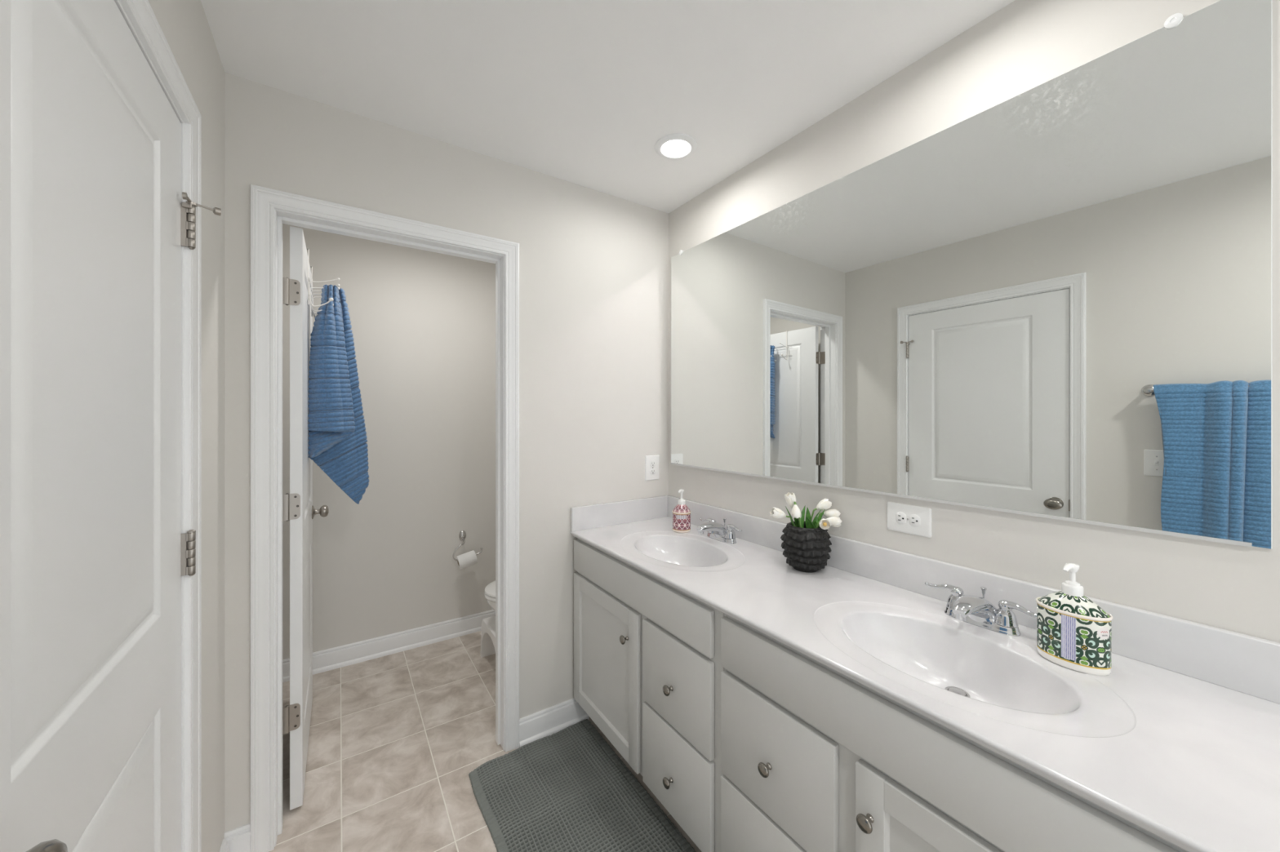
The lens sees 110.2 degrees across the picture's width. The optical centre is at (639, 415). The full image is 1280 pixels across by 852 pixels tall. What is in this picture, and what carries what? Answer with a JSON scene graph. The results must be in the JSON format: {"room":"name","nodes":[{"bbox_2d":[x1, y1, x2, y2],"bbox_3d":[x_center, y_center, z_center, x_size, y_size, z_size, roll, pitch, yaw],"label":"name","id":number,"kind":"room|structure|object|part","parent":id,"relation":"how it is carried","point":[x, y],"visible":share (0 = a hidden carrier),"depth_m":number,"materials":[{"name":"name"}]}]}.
{"room":"bathroom","nodes":[
{"label":"bathroom","id":0,"kind":"room"},
{"bbox_2d":[148,0,224,851],"bbox_3d":[-0.768,0.166,0.529,0.100,2.440,4.235,0,0,-34],"label":"wall","id":1,"kind":"structure","parent":0,"point":[184,24],"depth_m":1.22,"materials":[{"name":"white paint"}]},
{"bbox_2d":[0,0,221,851],"bbox_3d":[-0.810,0.359,0.702,0.100,2.035,0.806,0,0,-34],"label":"door","id":2,"kind":"structure","parent":1,"relation":"in","point":[95,222],"depth_m":0.63,"materials":[{"name":"white wood"}]},
{"bbox_3d":[-0.604,0.454,0.426,0.066,0.064,0.074,0,0,-34],"label":"handle","id":3,"kind":"part","parent":2,"relation":"part of","materials":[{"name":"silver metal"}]},
{"bbox_2d":[114,0,201,851],"bbox_3d":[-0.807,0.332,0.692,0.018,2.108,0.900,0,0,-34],"label":"trim","id":4,"kind":"structure","parent":1,"relation":"attached to","point":[140,13],"depth_m":1.02,"materials":[{"name":"white"}]},
{"bbox_2d":[219,839,229,851],"bbox_3d":[-1.151,1.332,1.211,0.026,0.108,0.345,0,0,-34],"label":"baseboard","id":5,"kind":"structure","parent":1,"relation":"attached to","point":[224,847],"depth_m":1.34,"materials":[{"name":"white"}]},
{"bbox_2d":[282,223,495,660],"bbox_3d":[-1.226,0.166,2.833,1.912,2.440,0.100,0,0,-34],"label":"wall","id":6,"kind":"structure","parent":0,"point":[423,322],"depth_m":2.66,"materials":[{"name":"white paint"}]},
{"bbox_2d":[282,609,495,683],"bbox_3d":[-1.190,1.332,2.781,1.712,0.108,0.026,0,0,-34],"label":"baseboard","id":7,"kind":"structure","parent":6,"relation":"attached to","point":[335,658],"depth_m":2.60,"materials":[{"name":"white"}]},
{"bbox_2d":[453,530,482,561],"bbox_3d":[-1.091,0.810,2.810,0.178,0.167,0.088,0,0,-34],"label":"toilet paper holder","id":8,"kind":"object","parent":6,"relation":"attached to","point":[462,535],"visible":0.89,"depth_m":2.82,"materials":[{"name":"grey metal"}]},
{"bbox_2d":[456,550,477,569],"bbox_3d":[-1.076,0.894,2.775,0.119,0.103,0.084,0,0,-34],"label":"toilet paper roll","id":9,"kind":"object","parent":8,"relation":"on","point":[469,558],"visible":0.99,"depth_m":2.75,"materials":[{"name":"white paper"}]},
{"bbox_2d":[224,71,668,832],"bbox_3d":[-0.594,0.166,1.894,1.712,2.440,0.115,0,0,-34],"label":"wall","id":10,"kind":"structure","parent":0,"point":[593,264],"depth_m":1.90,"materials":[{"name":"white paint"}]},
{"bbox_2d":[224,822,250,851],"bbox_3d":[-1.240,1.332,1.375,0.061,0.108,0.026,0,0,-34],"label":"baseboard","id":11,"kind":"structure","parent":10,"relation":"attached to","point":[238,839],"depth_m":1.38,"materials":[{"name":"white"}]},
{"bbox_2d":[282,226,328,810],"bbox_3d":[-1.390,0.356,1.841,0.166,2.032,0.754,0,0,-34],"label":"door","id":12,"kind":"structure","parent":10,"relation":"in","point":[298,508],"depth_m":1.57,"materials":[{"name":"white wood"}]},
{"bbox_3d":[-1.523,0.456,2.129,0.066,0.064,0.064,0,0,-34],"label":"handle","id":13,"kind":"part","parent":12,"relation":"part of","materials":[{"name":"silver metal"}]},
{"bbox_2d":[306,248,340,318],"bbox_3d":[-1.370,-0.550,1.905,0.152,0.230,0.350,0,0,-34],"label":"hook rack","id":14,"kind":"object","parent":12,"relation":"hanging from","point":[310,295],"visible":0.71,"depth_m":1.82,"materials":[{"name":"white metal"}]},
{"bbox_3d":[-1.411,-0.555,1.877,0.052,0.221,0.350,0,0,-34],"label":"frame","id":15,"kind":"part","parent":14,"relation":"part of","materials":[{"name":"white metal"}]},
{"bbox_2d":[307,284,368,504],"bbox_3d":[-1.329,-0.083,1.977,0.222,0.964,0.205,0,0,-34],"label":"hanging towel","id":16,"kind":"object","parent":14,"relation":"hanging from","point":[337,434],"visible":0.99,"depth_m":1.92,"materials":[{"name":"blue fabric"}]},
{"bbox_2d":[250,184,519,851],"bbox_3d":[-0.862,0.332,1.634,0.854,2.108,0.018,0,0,-34],"label":"trim","id":17,"kind":"structure","parent":10,"relation":"attached to","point":[264,201],"depth_m":1.42,"materials":[{"name":"white"}]},
{"bbox_2d":[274,208,504,847],"bbox_3d":[-0.899,0.353,1.689,0.768,2.065,0.115,0,0,-34],"label":"trim","id":18,"kind":"structure","parent":10,"relation":"attached to","point":[281,217],"depth_m":1.49,"materials":[{"name":"white"}]},
{"bbox_2d":[519,697,589,747],"bbox_3d":[-0.372,1.332,1.959,0.322,0.108,0.026,0,0,-34],"label":"baseboard","id":19,"kind":"structure","parent":10,"relation":"attached to","point":[550,721],"depth_m":1.94,"materials":[{"name":"white"}]},
{"bbox_2d":[644,454,659,480],"bbox_3d":[0.064,0.263,2.263,0.086,0.126,0.008,0,0,-34],"label":"outlet","id":20,"kind":"object","parent":10,"relation":"attached to","point":[651,463],"visible":1,"depth_m":2.26,"materials":[{"name":"white plastic"}]},
{"bbox_2d":[649,468,655,475],"bbox_3d":[0.065,0.282,2.260,0.036,0.030,0.002,0,0,-34],"label":"receptacle","id":21,"kind":"object","parent":20,"relation":"attached to","point":[652,471],"depth_m":2.26,"materials":[{"name":"white plastic"}]},
{"bbox_2d":[649,461,655,466],"bbox_3d":[0.065,0.243,2.260,0.036,0.030,0.002,0,0,-34],"label":"receptacle","id":22,"kind":"object","parent":20,"relation":"attached to","point":[652,464],"depth_m":2.26,"materials":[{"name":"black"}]},
{"bbox_2d":[268,631,701,851],"bbox_3d":[-0.016,1.426,1.035,1.912,0.080,4.435,0,0,-34],"label":"floor","id":23,"kind":"structure","parent":0,"point":[395,740],"depth_m":1.82,"materials":[{"name":"beige tile"}]},
{"bbox_2d":[480,615,495,657],"bbox_3d":[-0.768,1.270,2.460,0.120,0.232,0.390,0,0,-34],"label":"stool","id":24,"kind":"object","parent":23,"relation":"on","point":[488,624],"visible":0.29,"depth_m":2.55,"materials":[{"name":"white plastic"}]},
{"bbox_2d":[484,580,495,610],"bbox_3d":[-0.520,0.999,2.627,0.762,0.775,0.470,0,0,-34],"label":"toilet","id":25,"kind":"object","parent":23,"relation":"on","point":[490,590],"visible":0.09,"depth_m":2.40,"materials":[{"name":"white ceramic"}]},
{"bbox_3d":[-0.620,0.977,2.560,0.522,0.019,0.382,0,0,-34],"label":"seat","id":26,"kind":"part","parent":25,"relation":"part of","materials":[{"name":"white ceramic"}]},
{"bbox_3d":[-0.620,0.952,2.560,0.522,0.022,0.380,0,0,-34],"label":"lid","id":27,"kind":"part","parent":25,"relation":"part of","materials":[{"name":"white ceramic"}]},
{"bbox_3d":[-0.547,1.187,2.608,0.677,0.398,0.370,0,0,-34],"label":"bowl","id":28,"kind":"part","parent":25,"relation":"part of","materials":[{"name":"white ceramic"}]},
{"bbox_2d":[468,719,695,851],"bbox_3d":[-0.079,1.377,1.321,0.529,0.015,1.381,0,0,-34],"label":"bath rug","id":29,"kind":"object","parent":23,"relation":"on","point":[567,790],"visible":1,"depth_m":1.59,"materials":[{"name":"grey fabric"}]},
{"bbox_2d":[573,538,724,851],"bbox_3d":[0.174,0.963,1.766,0.577,0.846,0.926,0,0,-34],"label":"vanity cabinet","id":30,"kind":"object","parent":23,"relation":"on","point":[647,668],"visible":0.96,"depth_m":1.49,"materials":[{"name":"white wood"}]},
{"bbox_3d":[-0.146,0.986,1.795,0.018,0.561,0.516,0,0,-34],"label":"door","id":31,"kind":"part","parent":30,"relation":"part of","materials":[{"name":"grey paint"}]},
{"bbox_3d":[-0.058,0.811,1.621,0.029,0.032,0.032,0,0,-34],"label":"knob","id":32,"kind":"part","parent":30,"relation":"part of","materials":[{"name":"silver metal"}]},
{"bbox_3d":[-0.042,0.623,1.640,0.018,0.133,0.890,0,0,-34],"label":"false drawer","id":33,"kind":"part","parent":30,"relation":"part of","materials":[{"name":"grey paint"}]},
{"bbox_3d":[0.088,1.151,1.403,0.029,0.032,0.032,0,0,-34],"label":"knob","id":34,"kind":"part","parent":30,"relation":"part of","materials":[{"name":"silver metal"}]},
{"bbox_3d":[0.088,0.861,1.403,0.029,0.032,0.032,0,0,-34],"label":"knob","id":35,"kind":"part","parent":30,"relation":"part of","materials":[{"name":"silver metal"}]},
{"bbox_3d":[0.112,1.129,1.411,0.018,0.274,0.340,0,0,-34],"label":"drawer","id":36,"kind":"part","parent":30,"relation":"part of","materials":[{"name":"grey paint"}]},
{"bbox_3d":[0.112,0.843,1.411,0.018,0.276,0.340,0,0,-34],"label":"drawer","id":37,"kind":"part","parent":30,"relation":"part of","materials":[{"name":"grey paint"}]},
{"bbox_2d":[569,495,1279,851],"bbox_3d":[0.438,0.527,1.391,0.560,0.230,1.871,0,0,-34],"label":"countertop","id":38,"kind":"structure","parent":30,"relation":"on","point":[1180,743],"depth_m":0.90,"materials":[{"name":"stone"}]},
{"bbox_2d":[671,488,691,533],"bbox_3d":[0.188,0.424,2.013,0.086,0.188,0.086,0,0,13],"label":"soap dispenser","id":39,"kind":"object","parent":38,"relation":"on","point":[681,513],"visible":1,"depth_m":1.98,"materials":[{"name":"ceramic"}]},
{"bbox_2d":[620,531,745,572],"bbox_3d":[0.152,0.578,1.746,0.406,0.120,0.576,0,0,-34],"label":"basin","id":40,"kind":"object","parent":38,"relation":"in","point":[660,551],"depth_m":1.84,"materials":[{"name":"ceramic"}]},
{"bbox_2d":[696,518,742,543],"bbox_3d":[0.332,0.476,1.871,0.180,0.086,0.181,0,0,10],"label":"faucet","id":41,"kind":"object","parent":38,"relation":"on","point":[717,531],"visible":1,"depth_m":1.82,"materials":[{"name":"silver metal"}]},
{"bbox_3d":[0.299,0.471,1.938,0.047,0.056,0.097,0,0,-34],"label":"handle","id":42,"kind":"part","parent":41,"relation":"part of","materials":[{"name":"silver metal"}]},
{"bbox_3d":[0.302,0.480,1.849,0.161,0.079,0.100,0,0,-34],"label":"spout","id":43,"kind":"part","parent":41,"relation":"part of","materials":[{"name":"silver metal"}]},
{"bbox_3d":[0.341,0.508,1.876,0.055,0.020,0.158,0,0,-34],"label":"plate","id":44,"kind":"part","parent":41,"relation":"part of","materials":[{"name":"silver metal"}]},
{"bbox_3d":[0.384,0.471,1.813,0.047,0.056,0.097,0,0,-34],"label":"handle","id":45,"kind":"part","parent":41,"relation":"part of","materials":[{"name":"silver metal"}]},
{"bbox_2d":[780,521,831,573],"bbox_3d":[0.563,0.444,1.516,0.164,0.149,0.163,0,0,3],"label":"vase","id":46,"kind":"object","parent":38,"relation":"on","point":[807,550],"visible":0.96,"depth_m":1.46,"materials":[{"name":"black ceramic"}]},
{"bbox_2d":[769,506,795,526],"bbox_3d":[0.489,0.350,1.517,0.092,0.085,0.035,0,0,6],"label":"tulip","id":47,"kind":"object","parent":46,"relation":"in","point":[775,513],"visible":0.96,"depth_m":1.51,"materials":[{"name":"beige plant"}]},
{"bbox_2d":[784,492,799,527],"bbox_3d":[0.521,0.328,1.525,0.053,0.134,0.036,0,0,19],"label":"tulip","id":48,"kind":"object","parent":46,"relation":"on","point":[789,498],"visible":0.76,"depth_m":1.52,"materials":[{"name":"beige plant"}]},
{"bbox_2d":[791,502,805,528],"bbox_3d":[0.534,0.341,1.503,0.059,0.106,0.034,0,0,-34],"label":"tulip","id":49,"kind":"object","parent":46,"relation":"on","point":[796,513],"visible":0.98,"depth_m":1.50,"materials":[{"name":"beige plant"}]},
{"bbox_3d":[0.531,0.340,1.500,0.028,0.104,0.009,0,0,23],"label":"stem","id":50,"kind":"part","parent":49,"relation":"part of","materials":[{"name":"green"}]},
{"bbox_2d":[804,498,831,528],"bbox_3d":[0.614,0.339,1.532,0.093,0.109,0.036,0,0,-9],"label":"tulip","id":51,"kind":"object","parent":46,"relation":"on","point":[824,504],"visible":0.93,"depth_m":1.53,"materials":[{"name":"beige plant"}]},
{"bbox_2d":[806,515,830,529],"bbox_3d":[0.590,0.362,1.467,0.043,0.064,0.074,0,0,-44],"label":"tulip","id":52,"kind":"object","parent":46,"relation":"on","point":[824,524],"visible":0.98,"depth_m":1.47,"materials":[{"name":"beige plant"}]},
{"bbox_2d":[813,516,841,527],"bbox_3d":[0.623,0.365,1.494,0.092,0.058,0.035,0,0,8],"label":"tulip","id":53,"kind":"object","parent":46,"relation":"on","point":[835,522],"visible":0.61,"depth_m":1.48,"materials":[{"name":"beige plant"}]},
{"bbox_2d":[817,509,840,521],"bbox_3d":[0.635,0.355,1.521,0.088,0.078,0.035,0,0,-2],"label":"tulip","id":54,"kind":"object","parent":46,"relation":"in","point":[831,513],"visible":0.73,"depth_m":1.51,"materials":[{"name":"beige plant"}]},
{"bbox_2d":[813,601,1136,737],"bbox_3d":[0.664,0.578,0.983,0.406,0.120,0.576,0,0,-34],"label":"basin","id":55,"kind":"object","parent":38,"relation":"in","point":[1000,684],"depth_m":0.98,"materials":[{"name":"ceramic"}]},
{"bbox_2d":[924,582,1036,636],"bbox_3d":[0.842,0.476,1.113,0.180,0.086,0.181,0,0,10],"label":"faucet","id":56,"kind":"object","parent":38,"relation":"on","point":[975,611],"visible":0.95,"depth_m":1.07,"materials":[{"name":"silver metal"}]},
{"bbox_3d":[0.809,0.471,1.180,0.047,0.056,0.097,0,0,-34],"label":"handle","id":57,"kind":"part","parent":56,"relation":"part of","materials":[{"name":"silver metal"}]},
{"bbox_3d":[0.812,0.480,1.091,0.161,0.079,0.100,0,0,-34],"label":"spout","id":58,"kind":"part","parent":56,"relation":"part of","materials":[{"name":"silver metal"}]},
{"bbox_3d":[0.851,0.508,1.117,0.055,0.020,0.158,0,0,-34],"label":"plate","id":59,"kind":"part","parent":56,"relation":"part of","materials":[{"name":"silver metal"}]},
{"bbox_3d":[0.868,0.468,1.128,0.013,0.070,0.013,0,0,0],"label":"lift rod","id":60,"kind":"part","parent":56,"relation":"part of","materials":[{"name":"silver metal"}]},
{"bbox_3d":[0.894,0.471,1.054,0.047,0.056,0.097,0,0,-34],"label":"handle","id":61,"kind":"part","parent":56,"relation":"part of","materials":[{"name":"silver metal"}]},
{"bbox_2d":[1035,563,1113,675],"bbox_3d":[0.910,0.414,0.939,0.087,0.208,0.119,0,0,-34],"label":"soap dispenser","id":62,"kind":"object","parent":38,"relation":"on","point":[1073,633],"visible":1,"depth_m":0.91,"materials":[{"name":"ceramic"}]},
{"bbox_2d":[720,613,1186,851],"bbox_3d":[0.689,0.963,1.001,0.577,0.846,0.916,0,0,-34],"label":"vanity cabinet","id":63,"kind":"object","parent":23,"relation":"on","point":[814,758],"visible":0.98,"depth_m":0.91,"materials":[{"name":"white wood"}]},
{"bbox_3d":[0.325,1.129,1.095,0.018,0.274,0.340,0,0,-34],"label":"drawer","id":64,"kind":"part","parent":63,"relation":"part of","materials":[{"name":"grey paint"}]},
{"bbox_3d":[0.304,0.856,1.083,0.029,0.032,0.032,0,0,-34],"label":"knob","id":65,"kind":"part","parent":63,"relation":"part of","materials":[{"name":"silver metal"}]},
{"bbox_3d":[0.325,0.843,1.095,0.018,0.276,0.340,0,0,-34],"label":"drawer","id":66,"kind":"part","parent":63,"relation":"part of","materials":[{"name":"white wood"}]},
{"bbox_3d":[0.443,0.796,0.875,0.029,0.032,0.032,0,0,-34],"label":"knob","id":67,"kind":"part","parent":63,"relation":"part of","materials":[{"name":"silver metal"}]},
{"bbox_3d":[0.589,0.986,0.702,0.018,0.561,0.512,0,0,-34],"label":"door","id":68,"kind":"part","parent":63,"relation":"part of","materials":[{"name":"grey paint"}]},
{"bbox_2d":[200,0,1014,213],"bbox_3d":[-0.016,-1.094,1.035,1.912,0.080,4.435,0,0,-34],"label":"ceiling","id":69,"kind":"structure","parent":0,"point":[580,92],"depth_m":1.33,"materials":[{"name":"white paint"}]},
{"bbox_2d":[654,133,697,159],"bbox_3d":[0.141,-1.048,1.748,0.166,0.011,0.166,0,0,-34],"label":"recessed light","id":70,"kind":"object","parent":69,"relation":"in","point":[674,146],"visible":1,"depth_m":1.74,"materials":[{"name":"white"}]},
{"bbox_2d":[662,139,688,155],"bbox_3d":[0.141,-1.051,1.748,0.107,0.002,0.107,0,0,-34],"label":"diffuser","id":71,"kind":"object","parent":70,"relation":"attached to","point":[670,147],"depth_m":1.75,"materials":[{"name":"white plastic"}]},
{"bbox_2d":[668,0,1279,642],"bbox_3d":[0.736,0.166,1.540,0.100,2.440,4.235,0,0,-34],"label":"wall","id":72,"kind":"structure","parent":0,"point":[1024,45],"depth_m":1.17,"materials":[{"name":"white paint"}]},
{"bbox_2d":[886,502,931,537],"bbox_3d":[0.805,0.310,1.341,0.008,0.086,0.126,0,0,-34],"label":"outlet","id":73,"kind":"object","parent":72,"relation":"attached to","point":[905,518],"visible":1,"depth_m":1.34,"materials":[{"name":"white plastic"}]},
{"bbox_2d":[895,511,906,524],"bbox_3d":[0.792,0.310,1.356,0.002,0.036,0.030,0,0,-34],"label":"receptacle","id":74,"kind":"object","parent":73,"relation":"attached to","point":[900,517],"depth_m":1.36,"materials":[{"name":"white plastic"}]},
{"bbox_2d":[909,514,919,527],"bbox_3d":[0.814,0.310,1.324,0.002,0.036,0.030,0,0,-34],"label":"receptacle","id":75,"kind":"object","parent":73,"relation":"attached to","point":[914,519],"depth_m":1.32,"materials":[{"name":"white plastic"}]},
{"bbox_2d":[671,0,1272,549],"bbox_3d":[0.657,-0.287,1.542,0.029,1.065,1.761,0,0,-34],"label":"wall mirror","id":76,"kind":"object","parent":72,"relation":"attached to","point":[1055,300],"visible":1,"depth_m":1.09,"materials":[{"name":"clear glass"}]},
{"bbox_2d":[666,495,1279,704],"bbox_3d":[0.662,0.465,1.542,0.020,0.108,1.871,0,0,-34],"label":"backsplash","id":77,"kind":"structure","parent":72,"relation":"attached to","point":[1245,664],"depth_m":0.97,"materials":[{"name":"stone"}]}
]}

